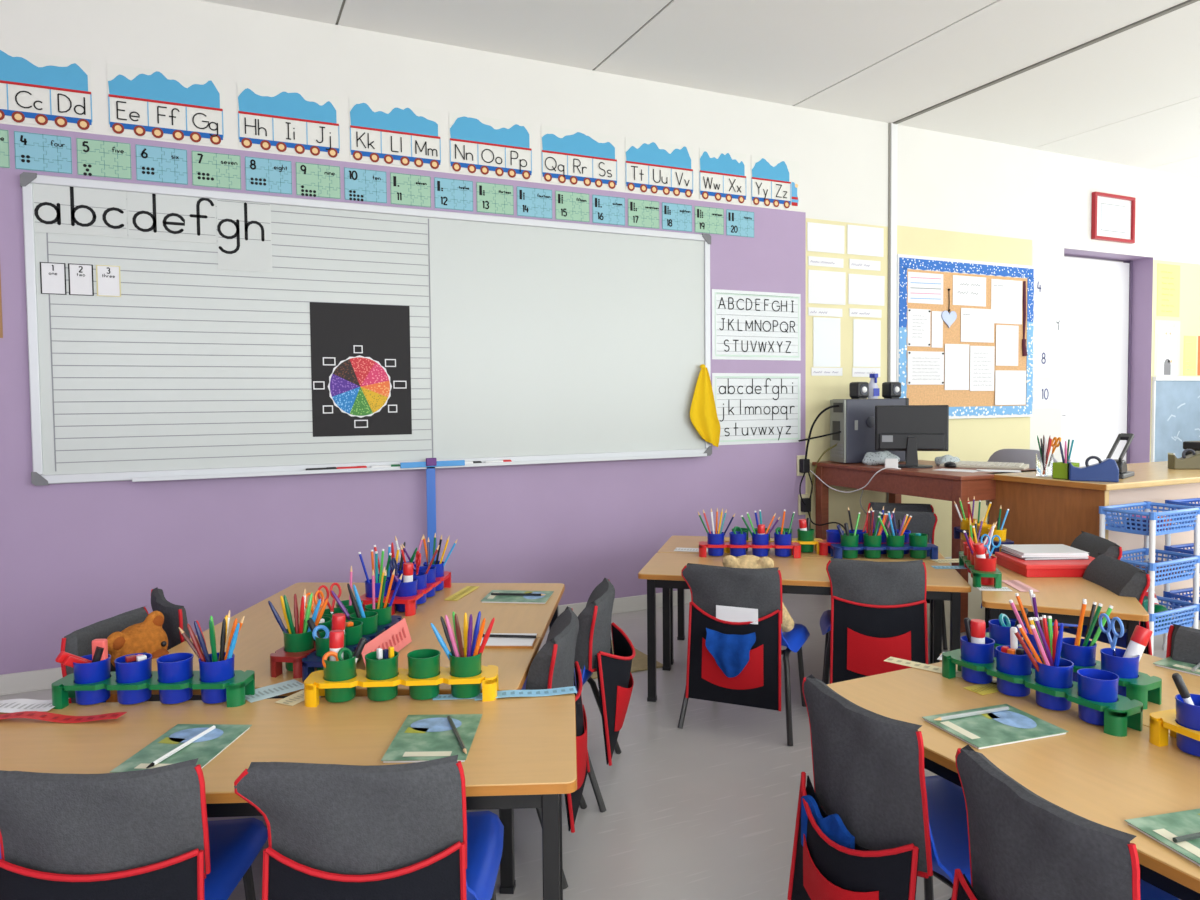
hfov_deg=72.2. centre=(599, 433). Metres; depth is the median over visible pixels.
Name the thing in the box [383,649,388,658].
pencil sharpener
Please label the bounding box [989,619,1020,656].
pen cup
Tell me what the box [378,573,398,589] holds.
pen cup
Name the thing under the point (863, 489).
cable
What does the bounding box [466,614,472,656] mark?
pen
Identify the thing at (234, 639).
pen
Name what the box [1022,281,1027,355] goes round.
tassel
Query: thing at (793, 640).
chair
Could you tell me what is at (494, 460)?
marker
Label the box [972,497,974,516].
pencil
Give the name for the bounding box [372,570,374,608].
pencil
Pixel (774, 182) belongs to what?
card
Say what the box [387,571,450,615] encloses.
rack
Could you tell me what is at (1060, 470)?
pot
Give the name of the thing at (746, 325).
chart
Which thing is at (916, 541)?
pen cup
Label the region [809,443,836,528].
cable
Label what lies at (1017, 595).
pencil
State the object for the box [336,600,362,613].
pen cup
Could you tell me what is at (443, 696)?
strip
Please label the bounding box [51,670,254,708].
rack
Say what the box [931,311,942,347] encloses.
sheet
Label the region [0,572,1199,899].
floor
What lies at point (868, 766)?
bag
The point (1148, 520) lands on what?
block
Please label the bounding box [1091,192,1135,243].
picture frame
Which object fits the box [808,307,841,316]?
caption strip
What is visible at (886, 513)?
pencil
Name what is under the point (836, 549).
rack
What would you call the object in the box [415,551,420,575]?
scissors
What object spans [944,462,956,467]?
computer mouse
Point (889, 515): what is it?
pencil
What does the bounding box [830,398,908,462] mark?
computer tower
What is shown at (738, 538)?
pen cup
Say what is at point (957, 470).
loose sheet
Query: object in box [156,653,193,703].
pen cup
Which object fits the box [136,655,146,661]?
eraser
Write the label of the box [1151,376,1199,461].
chalkboard
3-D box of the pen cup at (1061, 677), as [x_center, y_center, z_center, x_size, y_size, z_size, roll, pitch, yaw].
[0.931,0.514,1.688,0.071,0.090,0.071,-1,2,-15]
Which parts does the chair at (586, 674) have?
leg, leg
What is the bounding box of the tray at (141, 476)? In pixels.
[132,453,706,481]
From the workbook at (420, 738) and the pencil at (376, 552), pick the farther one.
the pencil at (376, 552)
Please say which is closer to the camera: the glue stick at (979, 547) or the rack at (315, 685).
the rack at (315, 685)
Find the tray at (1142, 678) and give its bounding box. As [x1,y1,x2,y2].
[987,636,1149,686]
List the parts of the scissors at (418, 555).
handle, handle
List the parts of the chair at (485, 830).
leg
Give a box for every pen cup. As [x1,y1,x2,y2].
[73,654,110,704]
[114,653,151,704]
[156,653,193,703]
[198,652,234,703]
[283,626,313,670]
[304,616,331,640]
[315,630,345,670]
[322,652,355,702]
[323,608,347,629]
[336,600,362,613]
[345,620,362,661]
[349,611,377,634]
[365,578,388,597]
[365,603,391,624]
[365,651,398,700]
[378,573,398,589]
[390,567,402,577]
[394,578,417,611]
[397,561,415,571]
[407,649,439,699]
[413,572,426,603]
[414,566,435,597]
[423,561,443,590]
[449,648,481,697]
[707,531,723,555]
[729,531,746,555]
[732,528,748,550]
[752,532,768,556]
[774,532,791,556]
[775,528,792,540]
[797,528,814,551]
[826,529,843,553]
[841,533,858,558]
[849,529,865,553]
[863,533,881,558]
[870,529,887,553]
[886,533,904,558]
[894,529,910,553]
[909,533,927,558]
[960,518,976,539]
[960,635,994,683]
[963,542,983,567]
[967,546,986,572]
[970,551,988,577]
[971,521,986,541]
[974,555,996,584]
[978,524,995,543]
[988,527,1006,551]
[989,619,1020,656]
[996,645,1031,696]
[1023,628,1039,668]
[1035,656,1073,710]
[1061,637,1096,681]
[1077,668,1118,725]
[1100,648,1139,696]
[1175,694,1199,756]
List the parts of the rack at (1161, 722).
leg, leg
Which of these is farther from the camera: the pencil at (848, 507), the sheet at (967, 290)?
the sheet at (967, 290)
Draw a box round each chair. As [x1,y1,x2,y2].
[0,818,267,899]
[466,811,503,899]
[521,665,620,812]
[536,794,586,888]
[574,578,614,669]
[678,623,809,745]
[820,610,928,683]
[924,775,970,899]
[930,541,947,649]
[981,603,1077,627]
[986,449,1057,523]
[986,625,1125,647]
[1140,879,1179,899]
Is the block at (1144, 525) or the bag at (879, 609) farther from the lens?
the block at (1144, 525)
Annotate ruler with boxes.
[400,458,464,560]
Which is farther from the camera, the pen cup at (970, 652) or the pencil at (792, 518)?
the pencil at (792, 518)
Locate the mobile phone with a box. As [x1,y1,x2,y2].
[884,459,897,467]
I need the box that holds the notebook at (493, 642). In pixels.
[479,633,537,648]
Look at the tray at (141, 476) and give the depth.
3.71 m
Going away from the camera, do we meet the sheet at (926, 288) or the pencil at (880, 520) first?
the pencil at (880, 520)
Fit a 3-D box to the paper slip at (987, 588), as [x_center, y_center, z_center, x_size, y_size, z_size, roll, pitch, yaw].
[1.304,0.514,2.724,0.100,0.002,0.060,0,2,10]
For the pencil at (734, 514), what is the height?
0.162 m
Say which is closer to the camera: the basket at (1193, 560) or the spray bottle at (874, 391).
the basket at (1193, 560)
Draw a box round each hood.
[682,563,779,617]
[828,558,924,604]
[870,510,935,543]
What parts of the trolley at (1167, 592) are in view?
post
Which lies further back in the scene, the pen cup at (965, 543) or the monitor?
the monitor
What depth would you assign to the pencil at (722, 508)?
3.34 m
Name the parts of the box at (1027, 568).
lid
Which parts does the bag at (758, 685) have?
panel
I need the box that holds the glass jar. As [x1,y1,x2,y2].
[1036,454,1053,476]
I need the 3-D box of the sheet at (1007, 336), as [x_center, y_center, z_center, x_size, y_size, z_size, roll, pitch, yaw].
[2.715,-0.584,5.482,0.215,0.269,0.002,-2,3,-25]
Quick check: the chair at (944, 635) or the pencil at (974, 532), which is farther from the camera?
the chair at (944, 635)
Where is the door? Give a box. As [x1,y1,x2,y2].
[1061,257,1128,466]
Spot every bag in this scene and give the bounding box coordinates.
[0,758,210,899]
[61,606,147,702]
[151,587,189,649]
[234,755,466,899]
[525,606,589,832]
[574,578,635,765]
[681,563,782,710]
[787,674,932,899]
[826,558,927,683]
[862,451,899,464]
[866,510,937,602]
[868,502,933,511]
[934,455,959,465]
[951,745,1139,899]
[1070,531,1121,559]
[1083,553,1151,654]
[1166,623,1199,664]
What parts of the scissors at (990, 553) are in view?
handle, handle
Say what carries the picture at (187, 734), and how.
on the workbook at (207, 747)
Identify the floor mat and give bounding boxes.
[537,640,662,678]
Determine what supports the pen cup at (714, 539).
in the rack at (795, 547)
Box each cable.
[798,431,840,441]
[799,473,805,504]
[805,405,838,458]
[807,511,844,529]
[808,472,812,498]
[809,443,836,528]
[810,467,900,492]
[860,489,866,513]
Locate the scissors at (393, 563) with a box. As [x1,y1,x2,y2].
[389,557,397,575]
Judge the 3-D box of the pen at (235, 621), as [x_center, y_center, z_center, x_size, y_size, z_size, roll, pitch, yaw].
[-0.805,0.480,1.773,0.047,0.162,0.011,-1,2,-11]
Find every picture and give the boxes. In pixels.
[169,727,223,742]
[411,717,461,731]
[523,592,544,598]
[988,710,1036,728]
[1101,203,1125,232]
[1154,320,1179,375]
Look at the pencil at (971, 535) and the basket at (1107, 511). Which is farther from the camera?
the basket at (1107, 511)
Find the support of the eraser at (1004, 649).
in the pen cup at (1011, 664)
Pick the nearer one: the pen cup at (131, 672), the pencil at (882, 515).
the pen cup at (131, 672)
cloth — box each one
[690,364,720,446]
[705,628,755,677]
[801,795,854,849]
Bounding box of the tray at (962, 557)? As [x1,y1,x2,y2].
[960,552,1000,573]
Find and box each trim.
[887,123,890,502]
[890,123,897,381]
[893,0,1199,123]
[1123,260,1132,463]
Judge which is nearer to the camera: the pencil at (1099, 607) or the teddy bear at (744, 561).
the pencil at (1099, 607)
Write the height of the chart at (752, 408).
0.400 m
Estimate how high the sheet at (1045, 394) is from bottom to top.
0.183 m
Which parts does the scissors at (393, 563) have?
handle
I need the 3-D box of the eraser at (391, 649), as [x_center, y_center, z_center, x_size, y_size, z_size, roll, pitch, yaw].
[-0.451,0.474,1.777,0.010,0.024,0.010,-3,3,-42]
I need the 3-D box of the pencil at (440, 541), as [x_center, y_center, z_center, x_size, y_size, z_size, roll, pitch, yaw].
[-0.552,0.429,2.779,0.048,0.176,0.008,1,3,27]
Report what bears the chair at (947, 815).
on the floor
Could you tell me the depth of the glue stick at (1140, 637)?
1.73 m
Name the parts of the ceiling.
panel, panel, panel, panel, panel, panel, panel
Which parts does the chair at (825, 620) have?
leg, leg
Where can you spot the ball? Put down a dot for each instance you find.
(1157, 607)
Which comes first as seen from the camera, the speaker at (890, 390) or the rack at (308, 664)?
the rack at (308, 664)
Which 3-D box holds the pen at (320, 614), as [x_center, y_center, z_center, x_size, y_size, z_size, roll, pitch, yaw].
[-0.693,0.477,1.982,0.075,0.153,0.011,-1,2,-17]
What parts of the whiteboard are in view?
frame rail, frame rail, frame rail, frame rail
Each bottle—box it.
[867,373,879,398]
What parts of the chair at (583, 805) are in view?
leg, leg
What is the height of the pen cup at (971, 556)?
0.090 m
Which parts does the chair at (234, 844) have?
leg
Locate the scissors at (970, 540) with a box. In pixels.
[968,537,975,556]
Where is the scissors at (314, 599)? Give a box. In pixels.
[305,590,323,617]
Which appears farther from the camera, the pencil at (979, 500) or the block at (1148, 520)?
the pencil at (979, 500)
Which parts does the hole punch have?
lever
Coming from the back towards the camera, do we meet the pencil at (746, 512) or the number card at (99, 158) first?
the pencil at (746, 512)
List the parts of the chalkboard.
trim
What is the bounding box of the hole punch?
[1106,433,1134,478]
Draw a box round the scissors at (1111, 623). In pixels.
[1098,613,1123,655]
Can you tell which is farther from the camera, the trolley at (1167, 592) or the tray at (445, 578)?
the trolley at (1167, 592)
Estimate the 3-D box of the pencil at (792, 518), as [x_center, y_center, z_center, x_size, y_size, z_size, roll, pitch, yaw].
[0.767,0.403,3.335,0.066,0.165,0.008,-2,3,-34]
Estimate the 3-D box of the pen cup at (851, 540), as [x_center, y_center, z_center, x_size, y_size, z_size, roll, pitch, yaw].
[0.995,0.449,3.278,0.071,0.090,0.071,-2,3,-25]
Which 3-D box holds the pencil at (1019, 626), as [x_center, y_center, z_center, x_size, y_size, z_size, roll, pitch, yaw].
[0.902,0.469,1.688,0.090,0.155,0.008,0,2,3]
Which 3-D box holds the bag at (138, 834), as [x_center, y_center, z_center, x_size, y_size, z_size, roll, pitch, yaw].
[-0.768,0.735,1.256,0.332,0.455,0.088,-1,2,-4]
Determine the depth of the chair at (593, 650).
2.28 m
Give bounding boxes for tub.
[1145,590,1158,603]
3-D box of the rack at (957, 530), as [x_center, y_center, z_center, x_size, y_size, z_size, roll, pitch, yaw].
[1.636,0.456,3.520,0.088,0.050,0.406,-1,2,1]
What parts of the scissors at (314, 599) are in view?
handle, handle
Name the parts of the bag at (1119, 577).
panel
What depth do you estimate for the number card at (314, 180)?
3.62 m
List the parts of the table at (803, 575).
leg, leg, apron rail, leg, leg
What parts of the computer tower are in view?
socket plate, panel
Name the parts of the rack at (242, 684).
leg, leg, leg, leg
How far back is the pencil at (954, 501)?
3.64 m
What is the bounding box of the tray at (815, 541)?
[729,538,817,543]
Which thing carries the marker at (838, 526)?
in the pen cup at (851, 540)
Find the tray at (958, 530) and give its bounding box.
[956,527,1011,540]
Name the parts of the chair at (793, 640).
leg, leg, leg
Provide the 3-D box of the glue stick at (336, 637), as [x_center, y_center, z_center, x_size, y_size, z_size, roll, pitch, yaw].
[-0.572,0.487,1.786,0.031,0.117,0.040,-1,2,0]
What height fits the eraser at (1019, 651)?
0.012 m
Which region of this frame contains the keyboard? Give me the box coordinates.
[939,461,1028,469]
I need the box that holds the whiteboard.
[20,172,711,485]
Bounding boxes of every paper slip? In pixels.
[0,699,54,712]
[245,679,303,702]
[275,690,303,705]
[674,547,707,551]
[930,559,958,562]
[931,566,966,568]
[977,586,1011,590]
[1002,580,1039,591]
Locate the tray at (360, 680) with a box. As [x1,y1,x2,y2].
[315,665,486,688]
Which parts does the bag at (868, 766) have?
panel, panel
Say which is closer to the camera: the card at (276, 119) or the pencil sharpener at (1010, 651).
the pencil sharpener at (1010, 651)
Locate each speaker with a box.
[849,382,868,398]
[882,382,900,398]
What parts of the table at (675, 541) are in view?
leg, leg, leg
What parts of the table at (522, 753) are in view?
number strip, apron rail, number strip, leg, leg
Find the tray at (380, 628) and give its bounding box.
[307,618,398,657]
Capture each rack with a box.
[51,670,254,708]
[270,641,315,677]
[302,615,401,681]
[304,665,498,706]
[360,590,393,610]
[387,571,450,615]
[699,541,800,557]
[724,537,822,553]
[818,540,905,555]
[831,543,937,558]
[942,649,1142,736]
[954,527,1013,553]
[959,551,1001,587]
[985,632,1161,708]
[1149,709,1199,746]
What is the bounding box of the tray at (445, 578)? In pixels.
[389,573,448,599]
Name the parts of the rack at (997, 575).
leg, leg, leg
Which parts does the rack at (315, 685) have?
leg, leg, leg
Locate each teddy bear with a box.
[106,611,168,701]
[722,555,793,632]
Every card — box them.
[0,48,92,130]
[0,129,9,167]
[14,131,71,173]
[32,183,127,237]
[40,262,66,294]
[68,263,93,295]
[76,138,131,179]
[96,265,120,296]
[107,63,223,145]
[127,192,216,243]
[135,144,187,184]
[192,151,240,189]
[216,199,271,271]
[237,82,339,158]
[245,156,291,194]
[296,162,340,198]
[344,167,386,202]
[349,98,440,169]
[390,172,430,207]
[434,177,472,210]
[449,112,531,179]
[476,182,513,214]
[517,186,551,218]
[541,125,616,188]
[555,190,589,221]
[592,194,624,225]
[625,137,692,197]
[628,198,658,228]
[662,202,691,231]
[695,206,723,234]
[699,148,745,203]
[726,209,753,237]
[751,155,798,209]
[1183,336,1196,374]
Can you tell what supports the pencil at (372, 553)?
in the pen cup at (368, 586)
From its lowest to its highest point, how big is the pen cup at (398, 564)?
0.090 m
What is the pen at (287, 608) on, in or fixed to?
in the pen cup at (301, 642)
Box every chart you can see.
[712,289,800,360]
[712,373,800,445]
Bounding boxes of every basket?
[1102,502,1199,535]
[1120,548,1198,585]
[1154,596,1197,635]
[1163,586,1199,619]
[1167,543,1199,572]
[1168,498,1199,524]
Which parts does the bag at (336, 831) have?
panel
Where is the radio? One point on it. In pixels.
(1195, 445)
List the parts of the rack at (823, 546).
leg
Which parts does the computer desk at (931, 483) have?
leg, leg, leg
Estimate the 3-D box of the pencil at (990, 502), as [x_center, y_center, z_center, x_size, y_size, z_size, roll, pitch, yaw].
[1.665,0.381,3.562,0.061,0.167,0.008,-1,2,0]
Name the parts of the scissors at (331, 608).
handle, handle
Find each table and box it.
[0,686,576,899]
[110,582,395,701]
[321,583,564,893]
[638,553,970,701]
[657,535,944,664]
[826,657,1199,899]
[940,631,1199,733]
[981,554,1148,648]
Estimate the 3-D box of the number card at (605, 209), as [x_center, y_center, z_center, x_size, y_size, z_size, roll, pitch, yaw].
[0.046,-1.147,4.231,0.186,0.142,0.003,-2,3,-25]
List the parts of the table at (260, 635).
apron rail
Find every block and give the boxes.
[1127,518,1145,530]
[1148,520,1163,530]
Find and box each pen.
[187,623,205,661]
[194,621,210,661]
[196,620,207,650]
[209,620,217,661]
[210,616,215,661]
[219,615,227,656]
[219,618,225,660]
[224,618,236,659]
[227,623,239,658]
[268,601,287,633]
[280,596,290,633]
[283,595,295,633]
[294,594,298,633]
[299,596,303,633]
[303,593,312,632]
[307,599,320,631]
[315,599,327,625]
[331,591,349,619]
[347,583,360,617]
[353,585,365,617]
[391,542,394,558]
[399,542,405,570]
[409,548,416,562]
[431,623,450,660]
[440,616,455,656]
[445,615,459,656]
[452,611,459,654]
[454,614,464,656]
[463,613,467,656]
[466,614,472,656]
[471,611,480,655]
[473,618,485,655]
[478,617,494,655]
[898,515,905,535]
[1040,438,1043,453]
[1052,620,1057,660]
[1054,623,1063,666]
[1059,441,1064,462]
[1064,441,1066,462]
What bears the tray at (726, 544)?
on the rack at (795, 547)
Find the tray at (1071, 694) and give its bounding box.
[950,653,1130,711]
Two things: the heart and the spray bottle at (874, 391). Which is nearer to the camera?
the spray bottle at (874, 391)
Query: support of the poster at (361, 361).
attached to the whiteboard
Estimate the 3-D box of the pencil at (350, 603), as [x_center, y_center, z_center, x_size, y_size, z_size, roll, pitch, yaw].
[-0.682,0.453,2.246,0.008,0.180,0.023,0,2,11]
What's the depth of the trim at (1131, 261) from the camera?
6.32 m
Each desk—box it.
[812,460,1035,632]
[988,461,1199,627]
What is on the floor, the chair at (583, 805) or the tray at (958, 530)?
the chair at (583, 805)
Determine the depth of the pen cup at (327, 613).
2.18 m
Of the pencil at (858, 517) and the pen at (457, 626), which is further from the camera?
the pencil at (858, 517)
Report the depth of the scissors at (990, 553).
2.79 m
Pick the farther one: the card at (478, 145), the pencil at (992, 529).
the card at (478, 145)
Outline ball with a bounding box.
[1154,604,1170,625]
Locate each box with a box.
[995,552,1094,576]
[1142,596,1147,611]
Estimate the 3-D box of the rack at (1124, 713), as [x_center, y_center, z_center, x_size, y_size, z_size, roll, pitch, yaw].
[0.911,0.536,1.729,0.088,0.050,0.406,-2,3,-28]
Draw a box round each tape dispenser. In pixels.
[1068,456,1118,481]
[1168,449,1199,468]
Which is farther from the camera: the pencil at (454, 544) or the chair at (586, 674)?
the pencil at (454, 544)
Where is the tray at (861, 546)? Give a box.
[837,543,932,549]
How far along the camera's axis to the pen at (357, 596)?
2.10 m
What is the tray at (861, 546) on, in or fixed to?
on the rack at (836, 549)
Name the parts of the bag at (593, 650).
panel, panel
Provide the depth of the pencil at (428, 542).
2.71 m
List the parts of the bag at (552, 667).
panel, panel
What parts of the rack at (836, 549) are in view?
leg, leg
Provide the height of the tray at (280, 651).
0.011 m
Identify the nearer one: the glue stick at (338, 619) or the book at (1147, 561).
the glue stick at (338, 619)
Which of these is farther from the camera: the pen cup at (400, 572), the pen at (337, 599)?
the pen cup at (400, 572)
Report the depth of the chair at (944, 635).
3.65 m
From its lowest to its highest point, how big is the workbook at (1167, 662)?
0.006 m
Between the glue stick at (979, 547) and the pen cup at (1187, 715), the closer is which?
the pen cup at (1187, 715)
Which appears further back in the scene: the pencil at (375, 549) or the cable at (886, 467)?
the cable at (886, 467)
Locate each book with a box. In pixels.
[1000,544,1088,554]
[1001,548,1088,557]
[1131,561,1182,580]
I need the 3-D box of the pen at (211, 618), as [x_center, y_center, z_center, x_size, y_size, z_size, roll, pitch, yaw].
[-0.834,0.479,1.778,0.011,0.164,0.036,-2,3,-39]
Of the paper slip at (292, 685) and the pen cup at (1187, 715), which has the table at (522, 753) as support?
the paper slip at (292, 685)
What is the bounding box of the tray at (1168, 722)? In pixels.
[1161,715,1199,740]
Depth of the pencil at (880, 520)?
3.25 m
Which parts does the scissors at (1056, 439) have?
handle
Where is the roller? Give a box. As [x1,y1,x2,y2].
[92,639,107,661]
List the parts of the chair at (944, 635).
leg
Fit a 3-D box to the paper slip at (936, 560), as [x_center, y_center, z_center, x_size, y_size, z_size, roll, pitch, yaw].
[1.376,0.495,3.194,0.160,0.002,0.070,-1,2,-5]
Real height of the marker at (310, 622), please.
0.120 m
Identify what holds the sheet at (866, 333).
attached to the wall
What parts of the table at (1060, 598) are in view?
leg, leg, apron rail, leg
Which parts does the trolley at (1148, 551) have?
post, post, post, post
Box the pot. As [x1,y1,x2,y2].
[1052,462,1078,479]
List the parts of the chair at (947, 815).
leg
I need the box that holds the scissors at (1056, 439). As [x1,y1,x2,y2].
[1051,437,1060,453]
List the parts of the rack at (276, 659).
leg, leg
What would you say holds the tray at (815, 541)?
on the rack at (815, 542)
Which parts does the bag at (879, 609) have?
panel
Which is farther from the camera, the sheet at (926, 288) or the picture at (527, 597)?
the sheet at (926, 288)
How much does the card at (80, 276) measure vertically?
0.124 m
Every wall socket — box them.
[797,455,809,475]
[798,494,810,514]
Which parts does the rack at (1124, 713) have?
leg, leg, leg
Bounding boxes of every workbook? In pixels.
[110,724,251,772]
[381,714,481,762]
[481,590,553,603]
[922,704,1068,748]
[1125,808,1199,865]
[1153,656,1199,675]
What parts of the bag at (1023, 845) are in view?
panel, panel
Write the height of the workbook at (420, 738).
0.006 m
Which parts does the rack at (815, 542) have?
leg, leg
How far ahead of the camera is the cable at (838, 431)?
4.69 m
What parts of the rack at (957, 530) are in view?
leg, leg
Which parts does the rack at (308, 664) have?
leg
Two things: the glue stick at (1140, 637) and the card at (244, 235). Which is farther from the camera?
the card at (244, 235)
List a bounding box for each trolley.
[1099,501,1199,655]
[1162,498,1199,650]
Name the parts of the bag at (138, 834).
panel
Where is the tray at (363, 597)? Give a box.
[360,590,393,599]
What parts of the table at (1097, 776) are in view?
number strip, number strip, apron rail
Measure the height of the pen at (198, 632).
0.162 m
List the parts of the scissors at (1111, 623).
handle, handle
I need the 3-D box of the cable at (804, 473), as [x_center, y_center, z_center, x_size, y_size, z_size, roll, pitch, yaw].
[1.174,0.322,4.764,0.049,0.194,0.011,-2,3,-31]
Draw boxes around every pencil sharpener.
[125,655,136,662]
[376,648,382,658]
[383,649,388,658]
[1007,648,1014,654]
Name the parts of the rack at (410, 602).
leg, leg, leg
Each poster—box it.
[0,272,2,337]
[310,302,411,436]
[1157,263,1179,316]
[1198,336,1199,374]
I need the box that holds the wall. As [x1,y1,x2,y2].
[0,0,1199,674]
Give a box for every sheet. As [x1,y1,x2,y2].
[807,222,843,253]
[808,270,845,304]
[813,317,839,366]
[847,224,883,256]
[848,274,884,305]
[853,319,880,366]
[907,308,930,346]
[907,351,943,384]
[908,272,942,304]
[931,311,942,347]
[936,468,981,471]
[945,344,968,389]
[953,275,985,306]
[961,308,993,342]
[970,346,994,390]
[977,469,1020,471]
[991,279,1021,323]
[995,370,1025,404]
[996,325,1018,365]
[1033,247,1061,278]
[1033,312,1060,343]
[1033,346,1060,377]
[1033,382,1059,407]
[1034,279,1061,310]
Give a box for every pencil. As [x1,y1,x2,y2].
[146,725,215,767]
[179,627,198,657]
[225,610,229,644]
[238,616,244,633]
[303,589,305,611]
[349,566,352,605]
[358,552,369,582]
[371,550,374,573]
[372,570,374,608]
[373,545,379,573]
[375,551,377,582]
[377,567,384,608]
[379,549,383,582]
[379,570,386,608]
[383,569,394,607]
[386,553,391,577]
[387,545,390,576]
[388,574,402,606]
[395,536,400,561]
[395,547,399,561]
[400,545,405,562]
[402,544,414,569]
[414,536,422,563]
[423,534,427,564]
[425,546,438,573]
[427,537,429,569]
[432,533,435,564]
[435,535,441,564]
[439,535,449,563]
[444,539,457,565]
[447,716,466,753]
[482,634,541,637]
[491,593,545,595]
[698,512,708,532]
[703,510,710,533]
[711,509,714,533]
[715,508,717,533]
[718,508,722,533]
[720,509,726,533]
[724,514,734,535]
[741,515,752,536]
[746,512,755,533]
[754,511,758,527]
[765,513,775,533]
[767,517,779,533]
[780,510,785,533]
[788,512,794,533]
[848,507,852,531]
[854,512,859,535]
[862,509,869,531]
[868,511,869,535]
[870,510,873,535]
[873,512,880,535]
[877,513,885,535]
[878,516,887,537]
[879,513,887,535]
[881,513,890,534]
[887,511,894,535]
[892,511,897,535]
[900,516,911,535]
[934,706,1008,720]
[954,501,962,521]
[959,498,965,519]
[963,530,972,554]
[968,502,973,522]
[970,521,972,539]
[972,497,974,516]
[972,526,977,542]
[977,500,980,522]
[977,518,982,540]
[983,502,991,522]
[984,523,993,548]
[986,526,993,553]
[997,506,1001,529]
[1000,509,1008,529]
[1009,599,1026,633]
[1012,629,1038,671]
[1015,593,1032,634]
[1017,624,1042,663]
[1028,617,1044,663]
[1029,590,1039,622]
[1030,625,1049,665]
[1032,594,1038,619]
[1032,617,1046,655]
[1034,617,1053,665]
[1039,617,1047,657]
[1042,615,1050,665]
[1044,435,1045,454]
[1046,436,1050,454]
[1047,616,1052,655]
[1067,439,1069,459]
[1067,440,1073,462]
[1074,601,1086,645]
[1078,599,1086,645]
[1082,603,1102,646]
[1084,602,1096,646]
[1089,605,1112,645]
[1173,832,1199,842]
[1191,663,1199,671]
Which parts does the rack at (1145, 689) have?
leg, leg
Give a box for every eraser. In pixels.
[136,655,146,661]
[345,621,352,626]
[388,646,393,657]
[1001,646,1008,652]
[1016,648,1023,654]
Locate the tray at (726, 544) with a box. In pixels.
[705,541,794,548]
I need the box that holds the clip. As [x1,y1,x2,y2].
[55,651,91,667]
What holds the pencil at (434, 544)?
in the pen cup at (439, 567)
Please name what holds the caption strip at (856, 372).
attached to the wall
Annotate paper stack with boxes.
[716,605,757,623]
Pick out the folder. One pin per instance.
(1002, 550)
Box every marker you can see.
[306,467,336,469]
[307,619,320,637]
[337,466,366,468]
[353,637,366,662]
[371,464,399,467]
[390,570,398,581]
[465,461,481,463]
[485,460,511,462]
[806,518,809,530]
[837,524,843,535]
[844,523,848,535]
[898,519,901,529]
[964,618,970,642]
[1010,627,1017,654]
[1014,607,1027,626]
[1172,673,1193,704]
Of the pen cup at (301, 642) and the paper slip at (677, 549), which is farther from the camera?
the paper slip at (677, 549)
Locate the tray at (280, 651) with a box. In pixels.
[275,641,315,654]
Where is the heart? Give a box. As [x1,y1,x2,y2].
[941,289,956,327]
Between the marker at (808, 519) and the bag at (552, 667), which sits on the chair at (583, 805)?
the bag at (552, 667)
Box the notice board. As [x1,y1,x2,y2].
[896,254,1033,418]
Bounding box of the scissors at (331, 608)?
[317,583,340,613]
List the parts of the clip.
arm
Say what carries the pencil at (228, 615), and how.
in the pen cup at (210, 672)
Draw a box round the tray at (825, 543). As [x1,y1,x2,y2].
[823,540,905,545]
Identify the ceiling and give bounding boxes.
[200,0,1199,177]
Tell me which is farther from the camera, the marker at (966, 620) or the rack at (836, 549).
the rack at (836, 549)
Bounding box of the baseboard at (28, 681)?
[0,589,690,695]
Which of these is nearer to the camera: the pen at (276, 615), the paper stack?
the pen at (276, 615)
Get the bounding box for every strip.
[433,694,481,699]
[808,256,843,267]
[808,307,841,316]
[811,367,841,375]
[849,259,880,270]
[849,308,881,317]
[852,368,879,376]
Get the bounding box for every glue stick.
[329,630,343,660]
[332,613,345,633]
[403,562,412,581]
[757,524,764,533]
[799,519,806,530]
[970,619,985,643]
[974,543,985,558]
[1123,625,1152,660]
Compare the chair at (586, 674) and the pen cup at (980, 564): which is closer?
the chair at (586, 674)
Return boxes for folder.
[1000,549,1087,559]
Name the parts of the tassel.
cord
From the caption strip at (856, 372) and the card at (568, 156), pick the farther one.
the caption strip at (856, 372)
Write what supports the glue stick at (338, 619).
in the pen cup at (322, 644)
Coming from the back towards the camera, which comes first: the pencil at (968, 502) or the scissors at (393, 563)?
the pencil at (968, 502)
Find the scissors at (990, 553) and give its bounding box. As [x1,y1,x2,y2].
[980,534,1000,558]
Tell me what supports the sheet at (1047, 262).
attached to the wall
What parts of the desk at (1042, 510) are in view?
panel, modesty panel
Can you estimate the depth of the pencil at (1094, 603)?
1.83 m
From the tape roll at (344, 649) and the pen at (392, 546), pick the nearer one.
the tape roll at (344, 649)
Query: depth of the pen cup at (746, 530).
3.42 m
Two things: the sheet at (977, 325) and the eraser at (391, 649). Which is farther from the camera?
the sheet at (977, 325)
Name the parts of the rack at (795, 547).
leg, leg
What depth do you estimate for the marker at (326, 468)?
3.62 m
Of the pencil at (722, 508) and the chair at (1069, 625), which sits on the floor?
the chair at (1069, 625)
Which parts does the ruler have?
blade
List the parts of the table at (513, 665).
paper strip, number strip, leg, leg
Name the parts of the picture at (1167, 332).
tower door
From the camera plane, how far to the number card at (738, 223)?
4.58 m
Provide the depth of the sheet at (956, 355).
5.29 m
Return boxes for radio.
[1183,441,1199,454]
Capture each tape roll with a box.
[312,625,329,638]
[322,651,338,667]
[338,647,352,660]
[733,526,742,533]
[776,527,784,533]
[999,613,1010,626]
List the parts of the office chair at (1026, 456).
leg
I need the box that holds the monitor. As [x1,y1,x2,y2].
[875,405,948,467]
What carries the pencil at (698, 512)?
in the pen cup at (714, 539)
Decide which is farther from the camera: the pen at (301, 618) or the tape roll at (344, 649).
the pen at (301, 618)

